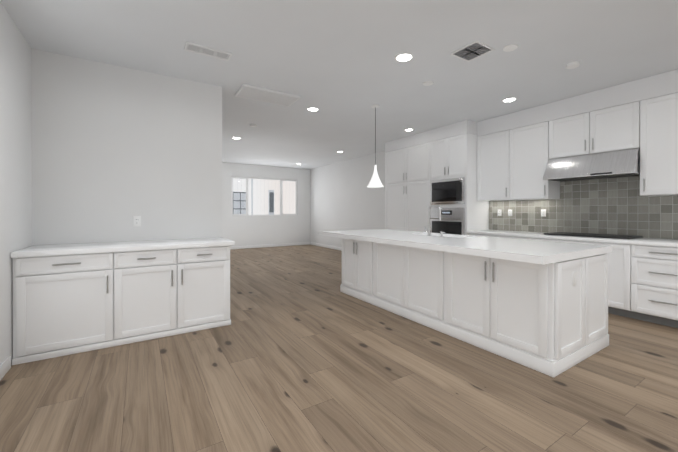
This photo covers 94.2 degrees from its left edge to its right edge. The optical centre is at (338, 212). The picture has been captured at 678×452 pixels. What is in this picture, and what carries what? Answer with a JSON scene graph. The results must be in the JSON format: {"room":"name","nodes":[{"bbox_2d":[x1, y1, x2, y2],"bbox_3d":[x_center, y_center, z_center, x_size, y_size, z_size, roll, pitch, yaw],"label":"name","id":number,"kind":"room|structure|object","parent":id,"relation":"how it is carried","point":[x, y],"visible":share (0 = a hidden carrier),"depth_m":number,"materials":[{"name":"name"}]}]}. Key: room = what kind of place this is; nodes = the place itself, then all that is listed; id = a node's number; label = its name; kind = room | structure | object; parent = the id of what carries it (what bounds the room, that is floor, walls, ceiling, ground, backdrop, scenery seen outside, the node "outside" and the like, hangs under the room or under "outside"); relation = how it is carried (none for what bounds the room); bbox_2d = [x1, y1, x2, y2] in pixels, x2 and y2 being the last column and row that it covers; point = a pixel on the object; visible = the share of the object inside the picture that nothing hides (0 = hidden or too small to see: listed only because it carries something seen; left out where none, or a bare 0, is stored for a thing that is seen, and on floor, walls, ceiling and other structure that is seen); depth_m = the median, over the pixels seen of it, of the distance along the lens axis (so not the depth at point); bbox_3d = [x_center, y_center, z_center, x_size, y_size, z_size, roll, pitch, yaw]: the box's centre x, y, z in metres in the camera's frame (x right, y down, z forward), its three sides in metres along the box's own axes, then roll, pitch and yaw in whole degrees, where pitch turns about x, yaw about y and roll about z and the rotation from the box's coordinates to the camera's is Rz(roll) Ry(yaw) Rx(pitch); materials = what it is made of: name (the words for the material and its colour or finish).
{"room":"kitchen","nodes":[
{"label":"kitchen","id":0,"kind":"room"},
{"bbox_2d":[0,2,35,364],"bbox_3d":[-0.867,-0.163,-0.406,0.120,2.830,8.430,0,0,-32],"label":"wall","id":1,"kind":"structure","parent":0,"point":[17,152],"depth_m":2.60,"materials":[{"name":"paint"}]},
{"bbox_2d":[0,355,10,380],"bbox_3d":[-0.627,1.203,-0.657,0.014,0.100,7.500,0,0,-32],"label":"baseboard","id":2,"kind":"structure","parent":1,"relation":"attached to","point":[5,366],"depth_m":2.41,"materials":[{"name":"white wood"}]},
{"bbox_2d":[32,48,223,244],"bbox_3d":[-2.264,-0.177,3.602,1.750,2.830,0.160,0,0,-32],"label":"wall","id":3,"kind":"structure","parent":0,"point":[91,151],"depth_m":3.44,"materials":[{"name":"paint"}]},
{"bbox_2d":[133,216,140,225],"bbox_3d":[-2.247,0.098,3.511,0.072,0.115,0.009,0,0,-32],"label":"outlet","id":4,"kind":"object","parent":3,"relation":"attached to","point":[136,220],"visible":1,"depth_m":3.51,"materials":[{"name":"white plastic"}]},
{"bbox_2d":[224,163,307,245],"bbox_3d":[-5.226,-0.199,9.335,9.690,2.830,0.120,0,0,-32],"label":"wall","id":5,"kind":"structure","parent":0,"point":[276,229],"depth_m":10.97,"materials":[{"name":"paint"}]},
{"bbox_2d":[231,176,296,215],"bbox_3d":[-2.561,-0.540,11.012,2.366,1.296,0.072,0,0,-32],"label":"window unit","id":6,"kind":"structure","parent":5,"relation":"in","point":[280,201],"depth_m":10.86,"materials":[{"name":"white plastic"}]},
{"bbox_2d":[230,242,309,248],"bbox_3d":[-5.101,1.166,9.338,9.500,0.100,0.017,0,0,-32],"label":"baseboard","id":7,"kind":"structure","parent":5,"relation":"attached to","point":[299,243],"depth_m":11.01,"materials":[{"name":"white wood"}]},
{"bbox_2d":[0,245,677,451],"bbox_3d":[-1.248,1.289,3.148,9.820,0.100,14.840,0,0,-32],"label":"floor","id":8,"kind":"structure","parent":0,"point":[301,353],"depth_m":2.22,"materials":[{"name":"brown wood"}]},
{"bbox_2d":[11,253,122,364],"bbox_3d":[-2.500,0.802,3.003,0.736,0.875,0.598,0,0,-32],"label":"base cabinet","id":9,"kind":"object","parent":8,"relation":"on","point":[69,299],"depth_m":2.74,"materials":[{"name":"white wood"}]},
{"bbox_2d":[11,237,234,256],"bbox_3d":[-2.059,0.341,3.263,1.762,0.045,0.626,0,0,-32],"label":"countertop","id":10,"kind":"structure","parent":9,"relation":"on","point":[197,243],"depth_m":3.02,"materials":[{"name":"white stone"}]},
{"bbox_2d":[123,245,230,344],"bbox_3d":[-1.824,0.801,3.429,1.114,0.875,0.598,0,0,-32],"label":"base cabinet","id":11,"kind":"object","parent":8,"relation":"on","point":[167,292],"depth_m":3.18,"materials":[{"name":"white wood"}]},
{"bbox_2d":[385,133,488,234],"bbox_3d":[1.891,-0.073,6.509,0.650,2.600,2.150,0,0,-32],"label":"pantry","id":12,"kind":"object","parent":8,"relation":"on","point":[411,172],"visible":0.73,"depth_m":6.23,"materials":[{"name":"white wood"}]},
{"bbox_2d":[430,208,464,234],"bbox_3d":[1.951,0.268,5.772,0.071,0.709,0.761,0,0,-32],"label":"built-in oven","id":13,"kind":"object","parent":12,"relation":"in","point":[452,221],"visible":0.54,"depth_m":5.73,"materials":[{"name":"metal"}]},
{"bbox_2d":[430,177,464,204],"bbox_3d":[1.971,-0.378,5.782,0.024,0.466,0.761,0,0,-32],"label":"built-in microwave","id":14,"kind":"object","parent":12,"relation":"in","point":[447,191],"visible":0.98,"depth_m":5.75,"materials":[{"name":"metal"}]},
{"bbox_2d":[339,237,612,377],"bbox_3d":[1.261,0.801,3.912,1.103,0.870,3.004,0,0,-32],"label":"kitchen island","id":15,"kind":"object","parent":8,"relation":"on","point":[540,306],"depth_m":2.81,"materials":[{"name":"white wood"}]},
{"bbox_2d":[319,229,612,264],"bbox_3d":[1.117,0.336,3.997,1.290,0.060,3.320,0,0,-32],"label":"island countertop","id":16,"kind":"structure","parent":15,"relation":"on","point":[507,249],"depth_m":3.04,"materials":[{"name":"white stone"}]},
{"bbox_2d":[424,205,441,235],"bbox_3d":[1.246,0.105,4.179,0.260,0.398,0.108,0,0,-32],"label":"kitchen faucet","id":17,"kind":"object","parent":16,"relation":"on","point":[440,219],"visible":1,"depth_m":4.10,"materials":[{"name":"silver metal"}]},
{"bbox_2d":[467,234,533,239],"bbox_3d":[2.798,0.795,5.090,0.632,0.874,1.219,0,0,-32],"label":"base cabinet","id":18,"kind":"object","parent":8,"relation":"on","point":[487,235],"depth_m":4.99,"materials":[{"name":"white wood"}]},
{"bbox_2d":[534,238,621,315],"bbox_3d":[3.338,0.798,4.234,0.632,0.874,1.052,0,0,-32],"label":"base cabinet","id":19,"kind":"object","parent":8,"relation":"on","point":[615,257],"depth_m":3.76,"materials":[{"name":"white wood"}]},
{"bbox_2d":[622,246,677,327],"bbox_3d":[3.760,0.801,3.564,0.632,0.874,0.656,0,0,-32],"label":"base cabinet","id":20,"kind":"object","parent":8,"relation":"on","point":[642,279],"depth_m":3.48,"materials":[{"name":"white wood"}]},
{"bbox_2d":[466,230,677,245],"bbox_3d":[3.304,0.341,4.268,0.650,0.040,3.148,0,0,-32],"label":"countertop","id":21,"kind":"structure","parent":20,"relation":"on","point":[509,234],"depth_m":4.00,"materials":[{"name":"white stone"}]},
{"bbox_2d":[544,232,643,239],"bbox_3d":[3.357,0.306,4.208,0.543,0.027,0.918,0,0,-32],"label":"cooktop","id":22,"kind":"object","parent":21,"relation":"in","point":[603,236],"visible":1,"depth_m":4.02,"materials":[{"name":"black glass"}]},
{"bbox_2d":[0,0,677,168],"bbox_3d":[-1.248,-1.641,3.137,9.820,0.100,14.840,0,0,-32],"label":"ceiling","id":23,"kind":"structure","parent":0,"point":[339,66],"depth_m":3.15,"materials":[{"name":"paint"}]},
{"bbox_2d":[184,42,231,60],"bbox_3d":[-1.290,-1.584,3.111,0.420,0.012,0.170,0,0,-32],"label":"ceiling vent","id":24,"kind":"object","parent":23,"relation":"in","point":[206,51],"visible":1,"depth_m":3.10,"materials":[{"name":"white metal"}]},
{"bbox_2d":[235,84,300,106],"bbox_3d":[-0.966,-1.579,4.284,0.780,0.030,0.420,0,0,-32],"label":"ceiling access panel","id":25,"kind":"object","parent":23,"relation":"in","point":[246,91],"visible":1,"depth_m":4.23,"materials":[{"name":"white paint"}]},
{"bbox_2d":[307,107,318,110],"bbox_3d":[-0.404,-1.593,4.875,0.192,0.008,0.192,0,0,-32],"label":"recessed light","id":26,"kind":"object","parent":23,"relation":"in","point":[312,109],"visible":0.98,"depth_m":4.87,"materials":[{"name":"white plastic"}]},
{"bbox_2d":[367,104,383,187],"bbox_3d":[0.543,-0.989,4.706,0.250,1.214,0.250,0,0,-32],"label":"pendant light","id":27,"kind":"object","parent":23,"relation":"hanging from","point":[375,181],"visible":1,"depth_m":4.68,"materials":[{"name":"white"}]},
{"bbox_2d":[395,53,413,61],"bbox_3d":[0.666,-1.587,3.232,0.192,0.008,0.192,0,0,-32],"label":"recessed light","id":28,"kind":"object","parent":23,"relation":"in","point":[403,57],"visible":1,"depth_m":3.22,"materials":[{"name":"white plastic"}]},
{"bbox_2d":[423,81,433,85],"bbox_3d":[1.097,-1.587,3.882,0.130,0.012,0.130,0,0,-32],"label":"cover plate","id":29,"kind":"object","parent":23,"relation":"attached to","point":[427,83],"visible":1,"depth_m":3.87,"materials":[{"name":"white plastic"}]},
{"bbox_2d":[450,40,494,61],"bbox_3d":[1.312,-1.584,3.108,0.300,0.012,0.300,0,0,-32],"label":"ceiling vent","id":30,"kind":"object","parent":23,"relation":"in","point":[473,50],"visible":1,"depth_m":3.10,"materials":[{"name":"white metal"}]},
{"bbox_2d":[502,97,516,101],"bbox_3d":[2.410,-1.591,4.461,0.192,0.008,0.192,0,0,-32],"label":"recessed light","id":31,"kind":"object","parent":23,"relation":"in","point":[510,99],"visible":1,"depth_m":4.44,"materials":[{"name":"white plastic"}]},
{"bbox_2d":[503,44,517,51],"bbox_3d":[1.652,-1.584,3.038,0.130,0.012,0.130,0,0,-32],"label":"cover plate","id":32,"kind":"object","parent":23,"relation":"attached to","point":[510,47],"visible":0.98,"depth_m":3.02,"materials":[{"name":"white plastic"}]},
{"bbox_2d":[385,69,677,152],"bbox_3d":[2.745,-1.468,5.181,0.643,0.256,5.300,0,0,-32],"label":"soffit bulkhead","id":33,"kind":"object","parent":23,"relation":"attached to","point":[659,85],"visible":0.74,"depth_m":4.48,"materials":[{"name":"paint"}]},
{"bbox_2d":[566,61,579,68],"bbox_3d":[2.504,-1.574,3.374,0.120,0.035,0.120,0,0,-32],"label":"smoke detector","id":34,"kind":"object","parent":23,"relation":"attached to","point":[574,64],"visible":1,"depth_m":3.34,"materials":[{"name":"white plastic"}]},
{"bbox_2d":[308,151,677,246],"bbox_3d":[2.856,-0.185,5.728,0.120,2.830,14.840,0,0,-32],"label":"wall","id":35,"kind":"structure","parent":0,"point":[339,196],"depth_m":9.83,"materials":[{"name":"paint"}]},
{"bbox_2d":[310,242,341,250],"bbox_3d":[0.245,1.165,9.750,0.017,0.100,4.980,0,0,-32],"label":"baseboard","id":36,"kind":"structure","parent":35,"relation":"attached to","point":[311,243],"depth_m":10.81,"materials":[{"name":"white wood"}]},
{"bbox_2d":[477,131,504,200],"bbox_3d":[2.762,-0.774,5.404,0.357,1.130,0.639,0,0,-32],"label":"upper cabinet","id":37,"kind":"object","parent":35,"relation":"attached to","point":[490,147],"depth_m":5.36,"materials":[{"name":"white wood"}]},
{"bbox_2d":[505,122,559,199],"bbox_3d":[3.037,-0.773,4.967,0.357,1.130,0.638,0,0,-32],"label":"upper cabinet","id":38,"kind":"object","parent":35,"relation":"attached to","point":[512,164],"depth_m":4.86,"materials":[{"name":"white wood"}]},
{"bbox_2d":[489,176,677,238],"bbox_3d":[3.587,-0.224,4.444,0.009,1.084,3.147,0,0,-32],"label":"tile backsplash","id":39,"kind":"structure","parent":35,"relation":"attached to","point":[619,206],"depth_m":4.41,"materials":[{"name":"grey tile"}]},
{"bbox_2d":[541,209,545,216],"bbox_3d":[3.233,0.007,4.986,0.009,0.115,0.072,0,0,-32],"label":"outlet","id":40,"kind":"object","parent":39,"relation":"attached to","point":[543,212],"visible":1,"depth_m":4.98,"materials":[{"name":"white plastic"}]},
{"bbox_2d":[545,102,636,160],"bbox_3d":[3.472,-1.056,4.276,0.357,0.558,0.990,0,0,-32],"label":"upper cabinet","id":41,"kind":"object","parent":35,"relation":"attached to","point":[614,128],"depth_m":4.14,"materials":[{"name":"white wood"}]},
{"bbox_2d":[543,148,639,181],"bbox_3d":[3.402,-0.617,4.233,0.522,0.312,0.982,0,0,-32],"label":"range hood","id":42,"kind":"object","parent":41,"relation":"attached to","point":[616,164],"visible":0.94,"depth_m":4.06,"materials":[{"name":"metal"}]},
{"bbox_2d":[637,93,677,195],"bbox_3d":[3.886,-0.768,3.619,0.357,1.130,0.561,0,0,-32],"label":"upper cabinet","id":43,"kind":"object","parent":35,"relation":"attached to","point":[657,117],"depth_m":3.63,"materials":[{"name":"white wood"}]},
{"label":"outside","id":44,"kind":"structure","parent":0,"visible":0},
{"bbox_2d":[233,178,295,215],"bbox_3d":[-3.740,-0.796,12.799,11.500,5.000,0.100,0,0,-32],"label":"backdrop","id":45,"kind":"structure","parent":44,"point":[268,191],"depth_m":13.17,"materials":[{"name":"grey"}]}
]}

